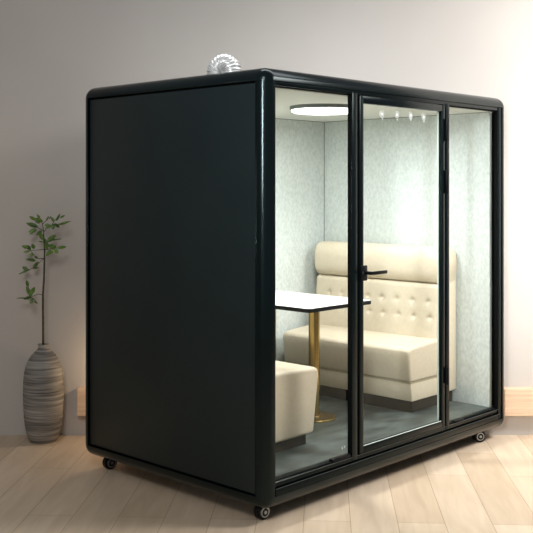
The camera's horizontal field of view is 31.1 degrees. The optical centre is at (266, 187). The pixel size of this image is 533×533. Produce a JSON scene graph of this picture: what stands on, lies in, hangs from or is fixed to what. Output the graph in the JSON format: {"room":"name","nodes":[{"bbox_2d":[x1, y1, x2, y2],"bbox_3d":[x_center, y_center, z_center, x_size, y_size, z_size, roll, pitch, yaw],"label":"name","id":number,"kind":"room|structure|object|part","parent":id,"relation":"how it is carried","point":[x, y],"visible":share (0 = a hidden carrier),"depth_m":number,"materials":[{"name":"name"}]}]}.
{"room":"office","nodes":[
{"label":"office","id":0,"kind":"room"},
{"bbox_2d":[0,0,532,434],"bbox_3d":[0.500,-0.094,7.335,11.000,3.700,1.090,0,0,0],"label":"wall","id":1,"kind":"structure","parent":0,"point":[53,52],"depth_m":6.79,"materials":[{"name":"grey paint"}]},
{"bbox_2d":[77,387,85,415],"bbox_3d":[-0.965,1.510,6.755,0.729,0.190,0.070,0,0,0],"label":"wall shelf","id":2,"kind":"object","parent":1,"relation":"attached to","point":[81,391],"visible":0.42,"depth_m":6.72,"materials":[{"name":"brown wood"}]},
{"bbox_2d":[504,387,532,415],"bbox_3d":[3.784,1.510,6.755,4.232,0.190,0.070,0,0,0],"label":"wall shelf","id":3,"kind":"object","parent":1,"relation":"attached to","point":[518,401],"visible":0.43,"depth_m":6.72,"materials":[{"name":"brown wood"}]},
{"bbox_2d":[0,435,532,532],"bbox_3d":[0.500,1.786,2.745,11.000,0.060,10.490,0,0,0],"label":"floor","id":4,"kind":"structure","parent":0,"point":[466,485],"depth_m":5.40,"materials":[{"name":"brown wood"}]},
{"bbox_2d":[23,343,63,443],"bbox_3d":[-1.545,1.421,6.635,0.279,0.670,0.279,0,0,0],"label":"floor vase","id":5,"kind":"object","parent":4,"relation":"on","point":[43,381],"visible":1,"depth_m":6.53,"materials":[{"name":"grey ceramic"}]},
{"bbox_2d":[16,214,70,344],"bbox_3d":[-1.544,0.661,6.636,0.396,0.960,0.095,0,0,5],"label":"leafy branch","id":6,"kind":"object","parent":5,"relation":"in","point":[38,220],"visible":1,"depth_m":6.63,"materials":[{"name":"green plant"}]},
{"bbox_2d":[86,68,503,519],"bbox_3d":[0.285,0.566,6.333,1.655,2.380,2.466,0,0,43],"label":"pod","id":7,"kind":"object","parent":4,"relation":"on","point":[208,197],"visible":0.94,"depth_m":5.65,"materials":[{"name":"black metal"}]},
{"bbox_3d":[-0.573,0.526,5.470,1.429,2.136,0.018,0,0,43],"label":"panel","id":8,"kind":"part","parent":7,"relation":"part of","materials":[{"name":"black metal"}]},
{"bbox_2d":[206,54,241,74],"bbox_3d":[-0.239,-0.688,5.402,0.221,0.132,0.117,0,0,32],"label":"vent duct","id":9,"kind":"object","parent":7,"relation":"attached to","point":[221,63],"visible":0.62,"depth_m":5.35,"materials":[{"name":"metal"}]},
{"bbox_2d":[275,360,317,452],"bbox_3d":[-0.336,0.975,5.878,1.150,1.107,0.686,0,0,43],"label":"sofa","id":10,"kind":"object","parent":7,"relation":"on","point":[295,384],"visible":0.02,"depth_m":5.58,"materials":[{"name":"beige leather"}]},
{"bbox_2d":[290,104,347,114],"bbox_3d":[0.372,-0.504,6.213,0.444,0.040,0.444,0,0,0],"label":"ceiling light","id":11,"kind":"object","parent":7,"relation":"attached to","point":[308,109],"visible":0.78,"depth_m":6.05,"materials":[{"name":"grey plastic"}]},
{"bbox_2d":[291,108,347,114],"bbox_3d":[0.372,-0.493,6.213,0.424,0.018,0.424,0,0,0],"label":"diffuser","id":12,"kind":"object","parent":11,"relation":"attached to","point":[308,111],"depth_m":6.12,"materials":[{"name":"white plastic"}]},
{"bbox_2d":[275,290,370,422],"bbox_3d":[0.116,1.142,6.540,1.028,0.772,0.655,0,0,43],"label":"meeting table","id":13,"kind":"object","parent":7,"relation":"on","point":[313,304],"visible":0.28,"depth_m":6.32,"materials":[{"name":"white laminate"}]},
{"bbox_3d":[0.029,1.149,6.622,0.075,0.734,0.075,0,0,43],"label":"leg","id":14,"kind":"part","parent":13,"relation":"part of","materials":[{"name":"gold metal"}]},
{"bbox_3d":[0.316,1.149,6.351,0.075,0.734,0.075,0,0,43],"label":"leg","id":15,"kind":"part","parent":13,"relation":"part of","materials":[{"name":"gold metal"}]},
{"bbox_3d":[0.560,0.494,5.510,0.012,0.088,0.054,0,0,43],"label":"handle plate","id":16,"kind":"part","parent":7,"relation":"part of","materials":[{"name":"black metal"}]},
{"bbox_2d":[283,241,456,412],"bbox_3d":[0.737,0.975,7.014,1.150,1.107,0.591,0,0,43],"label":"sofa","id":17,"kind":"object","parent":7,"relation":"on","point":[400,320],"visible":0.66,"depth_m":6.83,"materials":[{"name":"beige leather"}]},
{"bbox_3d":[0.696,1.182,6.970,1.150,0.265,0.471,0,0,43],"label":"seat","id":18,"kind":"part","parent":17,"relation":"part of","materials":[{"name":"beige leather"}]},
{"bbox_3d":[0.847,0.890,7.130,1.150,0.416,0.232,0,0,43],"label":"backrest","id":19,"kind":"part","parent":17,"relation":"part of","materials":[{"name":"beige leather"}]},
{"bbox_3d":[0.633,0.492,5.539,0.058,0.022,0.148,0,0,43],"label":"lever","id":20,"kind":"part","parent":7,"relation":"part of","materials":[{"name":"black metal"}]},
{"bbox_3d":[0.248,-0.539,6.369,1.504,0.030,2.325,0,0,43],"label":"ceiling panel","id":21,"kind":"part","parent":7,"relation":"part of","materials":[{"name":"grey"}]},
{"bbox_3d":[0.248,1.558,6.369,1.504,0.060,2.325,0,0,43],"label":"floor panel","id":22,"kind":"part","parent":7,"relation":"part of","materials":[{"name":"carpet"}]},
{"bbox_3d":[0.816,0.526,5.832,0.068,2.172,2.337,0,0,43],"label":"frame","id":23,"kind":"part","parent":7,"relation":"part of","materials":[{"name":"black metal"}]},
{"bbox_3d":[0.827,0.502,5.821,0.032,2.057,0.886,0,0,43],"label":"glazed door","id":24,"kind":"part","parent":7,"relation":"part of","materials":[{"name":"clear glass"}]}
]}

